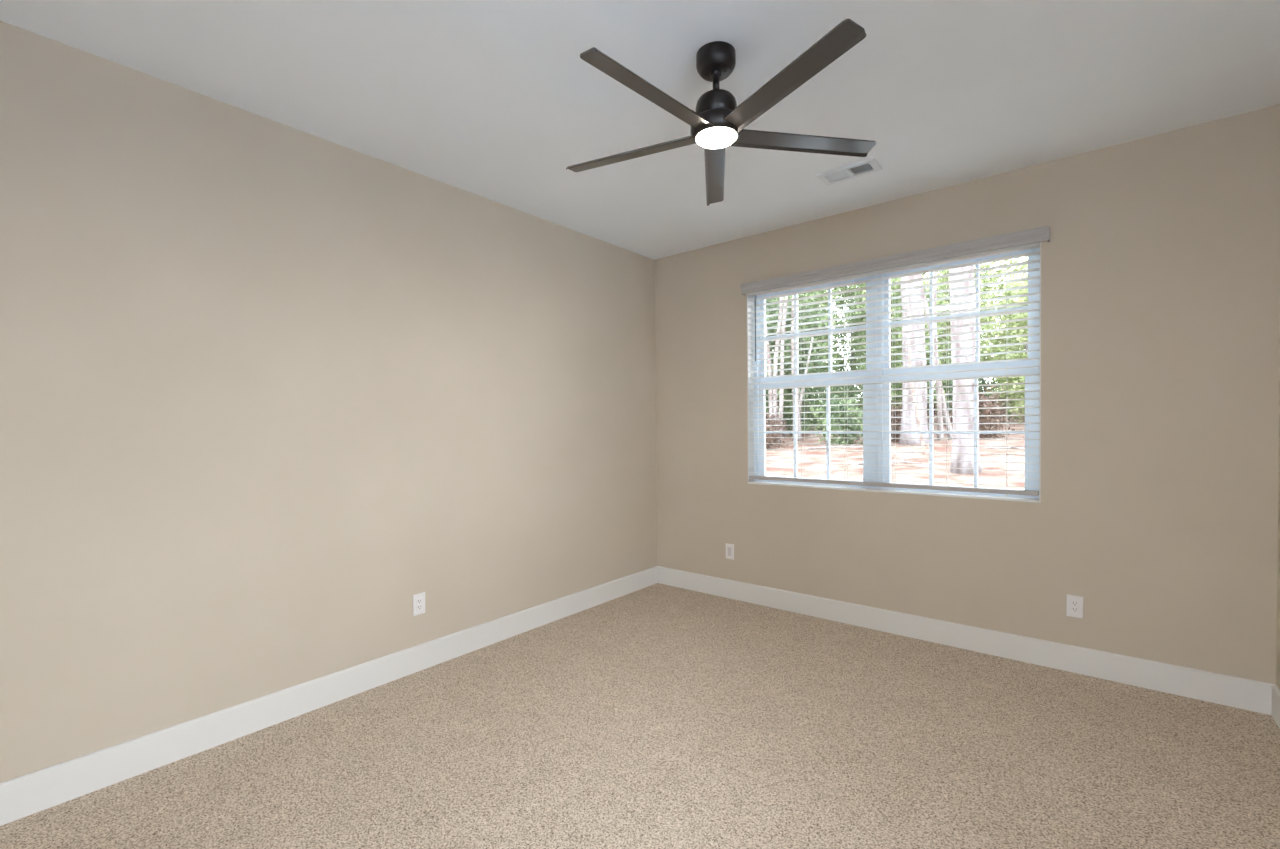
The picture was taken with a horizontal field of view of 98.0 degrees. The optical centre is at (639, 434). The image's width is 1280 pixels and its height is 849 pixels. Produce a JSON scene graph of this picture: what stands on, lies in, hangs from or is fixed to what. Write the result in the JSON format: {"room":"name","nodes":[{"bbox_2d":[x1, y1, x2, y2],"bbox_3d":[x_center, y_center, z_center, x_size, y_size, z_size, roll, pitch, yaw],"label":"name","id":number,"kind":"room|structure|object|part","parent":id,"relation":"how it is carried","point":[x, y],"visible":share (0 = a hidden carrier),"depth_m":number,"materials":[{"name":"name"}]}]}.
{"room":"empty bedroom","nodes":[
{"label":"empty bedroom","id":0,"kind":"room"},
{"bbox_2d":[0,21,656,782],"bbox_3d":[-1.304,-0.071,3.129,0.200,2.740,4.700,0,1,39],"label":"wall","id":1,"kind":"structure","parent":0,"point":[269,388],"depth_m":2.49,"materials":[{"name":"beige paint"}]},
{"bbox_2d":[0,566,657,825],"bbox_3d":[-1.208,1.229,3.083,0.016,0.140,4.268,0,1,39],"label":"baseboard","id":2,"kind":"structure","parent":1,"relation":"attached to","point":[37,791],"depth_m":2.48,"materials":[{"name":"white paint"}]},
{"bbox_2d":[412,592,424,615],"bbox_3d":[-1.219,0.935,3.073,0.009,0.117,0.072,0,1,39],"label":"wall outlet","id":3,"kind":"object","parent":1,"relation":"attached to","point":[418,599],"visible":1,"depth_m":3.07,"materials":[{"name":"white plastic"}]},
{"bbox_2d":[417,598,421,610],"bbox_3d":[-1.217,0.935,3.072,0.003,0.067,0.034,0,1,39],"label":"receptacle","id":4,"kind":"object","parent":3,"relation":"attached to","point":[419,600],"depth_m":3.07,"materials":[{"name":"white plastic"}]},
{"bbox_2d":[0,583,1279,848],"bbox_3d":[0.152,1.379,1.973,3.928,0.150,4.700,0,1,39],"label":"floor","id":5,"kind":"structure","parent":0,"point":[655,716],"depth_m":2.22,"materials":[{"name":"beige carpet"}]},
{"bbox_2d":[0,0,1279,259],"bbox_3d":[0.124,-1.495,1.925,3.928,0.120,4.700,0,1,39],"label":"ceiling","id":6,"kind":"structure","parent":0,"point":[494,100],"depth_m":2.26,"materials":[{"name":"white paint"}]},
{"bbox_2d":[566,19,875,205],"bbox_3d":[0.254,-1.277,2.083,1.254,0.325,1.219,0,1,39],"label":"ceiling fan","id":7,"kind":"object","parent":6,"relation":"hanging from","point":[717,123],"visible":1,"depth_m":2.04,"materials":[{"name":"black metal"}]},
{"bbox_3d":[-0.037,-1.137,2.261,0.580,0.025,0.083,0,1,26],"label":"blade","id":8,"kind":"part","parent":7,"relation":"part of","materials":[{"name":"black wood"}]},
{"bbox_3d":[0.045,-1.130,1.846,0.083,0.025,0.580,0,1,44],"label":"blade","id":9,"kind":"part","parent":7,"relation":"part of","materials":[{"name":"black wood"}]},
{"bbox_3d":[0.333,-1.144,2.468,0.083,0.025,0.580,0,1,8],"label":"blade","id":10,"kind":"part","parent":7,"relation":"part of","materials":[{"name":"black wood"}]},
{"bbox_3d":[0.466,-1.134,1.796,0.083,0.025,0.580,-1,1,-28],"label":"blade","id":11,"kind":"part","parent":7,"relation":"part of","materials":[{"name":"black wood"}]},
{"bbox_3d":[0.643,-1.142,2.180,0.580,0.025,0.083,-1,1,-10],"label":"blade","id":12,"kind":"part","parent":7,"relation":"part of","materials":[{"name":"black wood"}]},
{"bbox_2d":[817,157,881,185],"bbox_3d":[1.160,-1.458,3.085,0.306,0.014,0.160,0,1,39],"label":"ceiling vent","id":13,"kind":"object","parent":6,"relation":"in","point":[870,165],"visible":1,"depth_m":3.07,"materials":[{"name":"grey metal"}]},
{"bbox_2d":[654,104,1279,683],"bbox_3d":[1.563,-0.109,3.689,3.528,2.740,0.200,0,1,39],"label":"wall","id":14,"kind":"structure","parent":0,"point":[1158,507],"depth_m":2.91,"materials":[{"name":"beige paint"}]},
{"bbox_2d":[726,543,733,559],"bbox_3d":[0.692,0.899,4.293,0.072,0.117,0.008,0,1,39],"label":"wall outlet","id":15,"kind":"object","parent":14,"relation":"attached to","point":[729,547],"visible":1,"depth_m":4.29,"materials":[{"name":"white plastic"}]},
{"bbox_2d":[747,296,753,483],"bbox_3d":[0.870,-0.374,4.249,0.006,1.479,0.198,0,1,39],"label":"trim","id":16,"kind":"structure","parent":14,"relation":"attached to","point":[749,386],"depth_m":4.20,"materials":[{"name":"white paint"}]},
{"bbox_2d":[749,481,1038,502],"bbox_3d":[1.533,0.362,3.653,1.778,0.013,0.093,0,1,39],"label":"sill","id":17,"kind":"structure","parent":14,"relation":"attached to","point":[1036,500],"depth_m":3.51,"materials":[{"name":"white paint"}]},
{"bbox_2d":[753,248,1039,498],"bbox_3d":[1.584,-0.376,3.713,1.778,1.460,0.106,0,1,39],"label":"window","id":18,"kind":"structure","parent":14,"relation":"in","point":[883,452],"depth_m":3.66,"materials":[{"name":"white plastic"}]},
{"bbox_3d":[1.227,-0.029,3.988,0.815,0.728,0.036,0,1,39],"label":"sash","id":19,"kind":"part","parent":18,"relation":"part of","materials":[{"name":"white plastic"}]},
{"bbox_2d":[764,387,862,478],"bbox_3d":[1.229,-0.020,3.990,0.730,0.662,0.022,0,1,39],"label":"grille","id":20,"kind":"object","parent":18,"relation":"attached to","point":[827,388],"depth_m":4.05,"materials":[{"name":"white plastic"}]},
{"bbox_3d":[1.244,-0.733,4.005,0.815,0.685,0.030,0,1,39],"label":"sash","id":21,"kind":"part","parent":18,"relation":"part of","materials":[{"name":"white plastic"}]},
{"bbox_2d":[764,289,865,373],"bbox_3d":[1.244,-0.737,4.005,0.751,0.605,0.022,0,1,39],"label":"grille","id":22,"kind":"object","parent":18,"relation":"attached to","point":[828,330],"depth_m":4.04,"materials":[{"name":"white plastic"}]},
{"bbox_2d":[741,226,1049,495],"bbox_3d":[1.503,-0.389,3.601,1.853,1.463,0.098,0,1,39],"label":"window blind","id":23,"kind":"object","parent":18,"relation":"attached to","point":[1031,238],"visible":0.98,"depth_m":3.48,"materials":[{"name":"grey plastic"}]},
{"bbox_3d":[0.913,-0.362,4.112,0.002,1.355,0.057,0,1,39],"label":"ladder cord","id":24,"kind":"part","parent":23,"relation":"part of","materials":[{"name":"white fabric"}]},
{"bbox_3d":[1.147,-0.361,3.920,0.002,1.355,0.057,0,1,39],"label":"ladder cord","id":25,"kind":"part","parent":23,"relation":"part of","materials":[{"name":"white fabric"}]},
{"bbox_3d":[1.381,-0.361,3.729,0.002,1.355,0.057,0,1,39],"label":"ladder cord","id":26,"kind":"part","parent":23,"relation":"part of","materials":[{"name":"white fabric"}]},
{"bbox_3d":[1.615,-0.360,3.537,0.002,1.355,0.057,0,1,39],"label":"ladder cord","id":27,"kind":"part","parent":23,"relation":"part of","materials":[{"name":"white fabric"}]},
{"bbox_3d":[1.517,0.320,3.634,1.772,0.025,0.052,0,1,39],"label":"rail","id":28,"kind":"part","parent":23,"relation":"part of","materials":[{"name":"grey plastic"}]},
{"bbox_3d":[1.849,-0.359,3.346,0.002,1.355,0.057,0,1,39],"label":"ladder cord","id":29,"kind":"part","parent":23,"relation":"part of","materials":[{"name":"white fabric"}]},
{"bbox_3d":[2.082,-0.358,3.155,0.002,1.355,0.057,0,1,39],"label":"ladder cord","id":30,"kind":"part","parent":23,"relation":"part of","materials":[{"name":"white fabric"}]},
{"bbox_2d":[890,379,1024,486],"bbox_3d":[1.925,-0.017,3.421,0.730,0.662,0.022,0,1,39],"label":"grille","id":31,"kind":"object","parent":18,"relation":"attached to","point":[891,380],"depth_m":3.48,"materials":[{"name":"white plastic"}]},
{"bbox_2d":[889,264,1027,364],"bbox_3d":[1.940,-0.734,3.436,0.751,0.605,0.022,0,1,39],"label":"grille","id":32,"kind":"object","parent":18,"relation":"attached to","point":[977,297],"depth_m":3.40,"materials":[{"name":"white plastic"}]},
{"bbox_3d":[1.923,-0.026,3.419,0.815,0.728,0.036,0,1,39],"label":"sash","id":33,"kind":"part","parent":18,"relation":"part of","materials":[{"name":"white plastic"}]},
{"bbox_3d":[1.940,-0.730,3.436,0.815,0.685,0.030,0,1,39],"label":"sash","id":34,"kind":"part","parent":18,"relation":"part of","materials":[{"name":"white plastic"}]},
{"bbox_2d":[657,566,1276,714],"bbox_3d":[1.507,1.193,3.628,3.528,0.140,0.016,0,1,39],"label":"baseboard","id":35,"kind":"structure","parent":14,"relation":"attached to","point":[1232,691],"depth_m":3.14,"materials":[{"name":"white paint"}]},
{"bbox_2d":[1039,242,1040,502],"bbox_3d":[2.251,-0.369,3.119,0.006,1.479,0.198,0,1,39],"label":"trim","id":36,"kind":"structure","parent":14,"relation":"attached to","point":[1040,242],"depth_m":3.05,"materials":[{"name":"white paint"}]},
{"bbox_2d":[1066,594,1083,618],"bbox_3d":[2.317,0.914,2.963,0.072,0.117,0.009,0,1,39],"label":"wall outlet","id":37,"kind":"object","parent":14,"relation":"attached to","point":[1074,604],"visible":1,"depth_m":2.96,"materials":[{"name":"white plastic"}]},
{"bbox_2d":[1071,600,1078,613],"bbox_3d":[2.315,0.914,2.962,0.034,0.067,0.003,0,1,39],"label":"receptacle","id":38,"kind":"object","parent":37,"relation":"attached to","point":[1074,603],"depth_m":2.96,"materials":[{"name":"grey plastic"}]},
{"bbox_2d":[1276,329,1279,688],"bbox_3d":[1.644,-0.062,0.846,0.200,2.740,4.500,0,1,39],"label":"wall","id":39,"kind":"structure","parent":0,"point":[1278,542],"depth_m":2.49,"materials":[{"name":"beige paint"}]},
{"bbox_2d":[1271,685,1279,728],"bbox_3d":[1.510,1.239,0.859,0.016,0.140,4.268,0,1,39],"label":"baseboard","id":40,"kind":"structure","parent":39,"relation":"attached to","point":[1275,712],"depth_m":2.46,"materials":[{"name":"white paint"}]},
{"label":"outside","id":41,"kind":"structure","parent":0,"visible":0},
{"bbox_2d":[766,402,1024,497],"bbox_3d":[15.876,-0.658,16.066,70.000,3.554,53.500,0,1,39],"label":"ground","id":42,"kind":"structure","parent":41,"point":[782,456],"depth_m":10.99,"materials":[{"name":"brown soil"}]},
{"bbox_2d":[766,325,773,442],"bbox_3d":[3.523,-3.289,15.747,0.217,7.355,0.874,-1,1,-30],"label":"tree","id":43,"kind":"object","parent":42,"relation":"on","point":[767,343],"visible":0.13,"depth_m":15.61,"materials":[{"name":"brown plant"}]},
{"bbox_2d":[766,404,788,448],"bbox_3d":[3.186,-0.211,14.703,1.787,1.332,2.021,0,1,18],"label":"shrub","id":44,"kind":"object","parent":42,"relation":"on","point":[771,428],"visible":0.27,"depth_m":14.30,"materials":[{"name":"brown plant"}]},
{"bbox_2d":[773,297,783,438],"bbox_3d":[3.888,-3.294,15.620,0.248,7.348,0.723,0,1,39],"label":"tree","id":45,"kind":"object","parent":42,"relation":"on","point":[775,410],"visible":0.32,"depth_m":15.58,"materials":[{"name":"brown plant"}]},
{"bbox_2d":[777,296,787,441],"bbox_3d":[4.069,-3.539,15.326,0.720,7.848,0.175,-1,1,3],"label":"tree","id":46,"kind":"object","parent":42,"relation":"on","point":[781,397],"visible":0.27,"depth_m":15.30,"materials":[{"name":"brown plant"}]},
{"bbox_2d":[765,390,803,429],"bbox_3d":[4.460,-1.377,19.697,2.751,2.865,2.382,0,1,29],"label":"shrub","id":47,"kind":"object","parent":42,"relation":"on","point":[766,393],"visible":0.03,"depth_m":19.43,"materials":[{"name":"green plant"}]},
{"bbox_2d":[765,293,833,436],"bbox_3d":[4.504,-2.350,17.503,3.148,5.125,3.268,0,1,38],"label":"leafy tree","id":48,"kind":"object","parent":42,"relation":"on","point":[807,345],"visible":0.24,"depth_m":17.13,"materials":[{"name":"green plant"}]},
{"bbox_2d":[791,295,812,440],"bbox_3d":[4.576,-3.840,16.194,0.521,8.292,0.852,-1,1,-17],"label":"tree","id":49,"kind":"object","parent":42,"relation":"on","point":[799,396],"visible":0.2,"depth_m":16.08,"materials":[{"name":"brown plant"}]},
{"bbox_2d":[767,287,843,425],"bbox_3d":[6.281,-3.636,21.435,3.352,6.921,3.228,-1,1,-28],"label":"leafy tree","id":50,"kind":"object","parent":42,"relation":"on","point":[822,324],"visible":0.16,"depth_m":21.00,"materials":[{"name":"green plant"}]},
{"bbox_2d":[783,289,835,410],"bbox_3d":[8.890,-6.102,30.274,3.667,10.283,3.931,0,1,20],"label":"leafy tree","id":51,"kind":"object","parent":42,"relation":"on","point":[827,289],"visible":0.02,"depth_m":29.39,"materials":[{"name":"green plant"}]},
{"bbox_2d":[803,367,862,429],"bbox_3d":[7.138,-1.323,19.565,2.888,2.515,2.553,0,1,29],"label":"shrub","id":52,"kind":"object","parent":42,"relation":"on","point":[851,387],"visible":0.27,"depth_m":19.45,"materials":[{"name":"green plant"}]},
{"bbox_2d":[806,386,862,445],"bbox_3d":[5.172,-0.523,14.525,1.877,1.776,1.659,-1,1,-18],"label":"shrub","id":53,"kind":"object","parent":42,"relation":"on","point":[843,437],"visible":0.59,"depth_m":14.38,"materials":[{"name":"green plant"}]},
{"bbox_2d":[807,443,862,449],"bbox_3d":[4.757,0.281,13.393,1.393,0.154,0.218,0,1,14],"label":"fallen branch","id":54,"kind":"object","parent":42,"relation":"on","point":[851,446],"visible":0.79,"depth_m":13.41,"materials":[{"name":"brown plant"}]},
{"bbox_3d":[4.754,0.313,13.383,1.405,0.090,0.116,0,1,24],"label":"stem","id":55,"kind":"part","parent":54,"relation":"part of","materials":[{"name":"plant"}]},
{"bbox_2d":[815,283,865,415],"bbox_3d":[9.741,-4.902,25.639,3.604,8.451,3.470,0,1,18],"label":"leafy tree","id":56,"kind":"object","parent":42,"relation":"on","point":[851,354],"visible":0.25,"depth_m":25.17,"materials":[{"name":"green plant"}]},
{"bbox_2d":[842,284,864,403],"bbox_3d":[15.033,-7.416,35.340,4.819,11.486,4.640,0,1,9],"label":"leafy tree","id":57,"kind":"object","parent":42,"relation":"on","point":[861,284],"visible":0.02,"depth_m":35.28,"materials":[{"name":"green plant"}]},
{"bbox_2d":[858,457,921,464],"bbox_3d":[4.697,0.496,10.476,1.091,0.154,0.216,0,1,17],"label":"fallen branch","id":58,"kind":"object","parent":42,"relation":"on","point":[903,461],"visible":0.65,"depth_m":10.33,"materials":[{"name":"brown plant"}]},
{"bbox_3d":[4.693,0.529,10.466,1.106,0.090,0.116,0,1,30],"label":"stem","id":59,"kind":"part","parent":58,"relation":"part of","materials":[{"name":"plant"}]},
{"bbox_2d":[841,273,952,418],"bbox_3d":[8.444,-2.805,17.712,3.227,5.579,3.011,-1,1,0],"label":"leafy tree","id":60,"kind":"object","parent":42,"relation":"on","point":[895,329],"visible":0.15,"depth_m":17.15,"materials":[{"name":"green plant"}]},
{"bbox_2d":[861,274,945,386],"bbox_3d":[10.260,-3.999,21.573,3.310,7.198,3.088,0,1,33],"label":"leafy tree","id":61,"kind":"object","parent":42,"relation":"on","point":[922,274],"visible":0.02,"depth_m":21.13,"materials":[{"name":"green plant"}]},
{"bbox_2d":[899,274,928,444],"bbox_3d":[6.697,-5.288,13.611,0.725,11.352,0.793,0,1,39],"label":"pine tree","id":62,"kind":"object","parent":42,"relation":"on","point":[914,291],"visible":0.27,"depth_m":13.45,"materials":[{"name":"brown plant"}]},
{"bbox_2d":[891,395,936,441],"bbox_3d":[7.007,-0.420,14.681,2.021,1.332,1.787,-1,1,-31],"label":"shrub","id":63,"kind":"object","parent":42,"relation":"on","point":[893,414],"visible":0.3,"depth_m":14.38,"materials":[{"name":"brown plant"}]},
{"bbox_2d":[905,276,925,454],"bbox_3d":[5.880,-2.199,12.133,0.160,5.458,0.891,-1,1,-14],"label":"tree","id":64,"kind":"object","parent":42,"relation":"on","point":[909,355],"visible":0.48,"depth_m":11.96,"materials":[{"name":"grey plant"}]},
{"bbox_2d":[893,383,947,424],"bbox_3d":[9.338,-1.646,19.742,2.382,2.865,2.751,-1,1,-30],"label":"shrub","id":65,"kind":"object","parent":42,"relation":"on","point":[901,383],"visible":0.02,"depth_m":19.23,"materials":[{"name":"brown plant"}]},
{"bbox_2d":[922,281,952,439],"bbox_3d":[7.471,-3.855,14.793,0.199,8.275,1.894,-1,1,-31],"label":"tree","id":66,"kind":"object","parent":42,"relation":"on","point":[949,426],"visible":0.16,"depth_m":14.28,"materials":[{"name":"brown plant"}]},
{"bbox_2d":[934,271,943,439],"bbox_3d":[7.569,-3.852,14.235,0.194,8.257,0.723,0,1,10],"label":"tree","id":67,"kind":"object","parent":42,"relation":"on","point":[936,361],"visible":0.31,"depth_m":14.07,"materials":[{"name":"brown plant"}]},
{"bbox_2d":[934,380,952,414],"bbox_3d":[13.493,-1.967,23.466,2.553,2.515,2.888,-1,1,-23],"label":"shrub","id":68,"kind":"object","parent":42,"relation":"on","point":[948,383],"visible":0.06,"depth_m":23.52,"materials":[{"name":"green plant"}]},
{"bbox_2d":[923,268,984,393],"bbox_3d":[13.988,-5.034,25.514,3.470,8.269,3.604,-1,1,3],"label":"leafy tree","id":69,"kind":"object","parent":42,"relation":"on","point":[942,271],"visible":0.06,"depth_m":25.05,"materials":[{"name":"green plant"}]},
{"bbox_2d":[949,265,981,473],"bbox_3d":[5.374,-4.552,9.165,0.506,10.648,0.659,0,1,39],"label":"pine tree","id":70,"kind":"object","parent":42,"relation":"on","point":[957,460],"visible":0.23,"depth_m":9.03,"materials":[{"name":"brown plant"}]},
{"bbox_2d":[937,263,1001,382],"bbox_3d":[20.458,-7.676,35.246,4.819,11.417,4.640,0,1,44],"label":"leafy tree","id":71,"kind":"object","parent":42,"relation":"on","point":[984,263],"visible":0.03,"depth_m":34.57,"materials":[{"name":"green plant"}]},
{"bbox_2d":[935,378,1015,421],"bbox_3d":[11.651,-1.588,19.648,2.553,2.515,2.888,-1,1,-37],"label":"shrub","id":72,"kind":"object","parent":42,"relation":"on","point":[983,380],"visible":0.09,"depth_m":19.12,"materials":[{"name":"green plant"}]},
{"bbox_2d":[942,384,1024,437],"bbox_3d":[8.989,-0.782,14.500,2.063,1.854,1.786,0,1,28],"label":"shrub","id":73,"kind":"object","parent":42,"relation":"on","point":[984,419],"visible":0.44,"depth_m":14.29,"materials":[{"name":"brown plant"}]},
{"bbox_2d":[980,264,1027,422],"bbox_3d":[12.181,-2.843,17.476,3.227,5.247,3.011,0,1,21],"label":"leafy tree","id":74,"kind":"object","parent":42,"relation":"on","point":[1016,395],"visible":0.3,"depth_m":17.39,"materials":[{"name":"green plant"}]},
{"bbox_2d":[980,256,1027,414],"bbox_3d":[14.077,-4.197,21.470,3.171,7.161,3.279,0,1,30],"label":"leafy tree","id":75,"kind":"object","parent":42,"relation":"on","point":[985,288],"visible":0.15,"depth_m":21.35,"materials":[{"name":"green plant"}]},
{"bbox_2d":[987,444,1024,449],"bbox_3d":[7.861,0.266,11.179,0.219,0.154,1.594,-2,1,-44],"label":"fallen branch","id":76,"kind":"object","parent":42,"relation":"on","point":[1022,448],"visible":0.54,"depth_m":11.51,"materials":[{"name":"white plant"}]},
{"bbox_3d":[7.870,0.297,11.187,0.116,0.090,1.604,-1,1,-36],"label":"stem","id":77,"kind":"part","parent":76,"relation":"part of","materials":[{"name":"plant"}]},
{"bbox_2d":[1000,258,1027,402],"bbox_3d":[18.141,-4.878,25.569,3.604,7.488,3.470,-1,1,-15],"label":"leafy tree","id":78,"kind":"object","parent":42,"relation":"on","point":[1023,258],"visible":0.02,"depth_m":25.83,"materials":[{"name":"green plant"}]}
]}

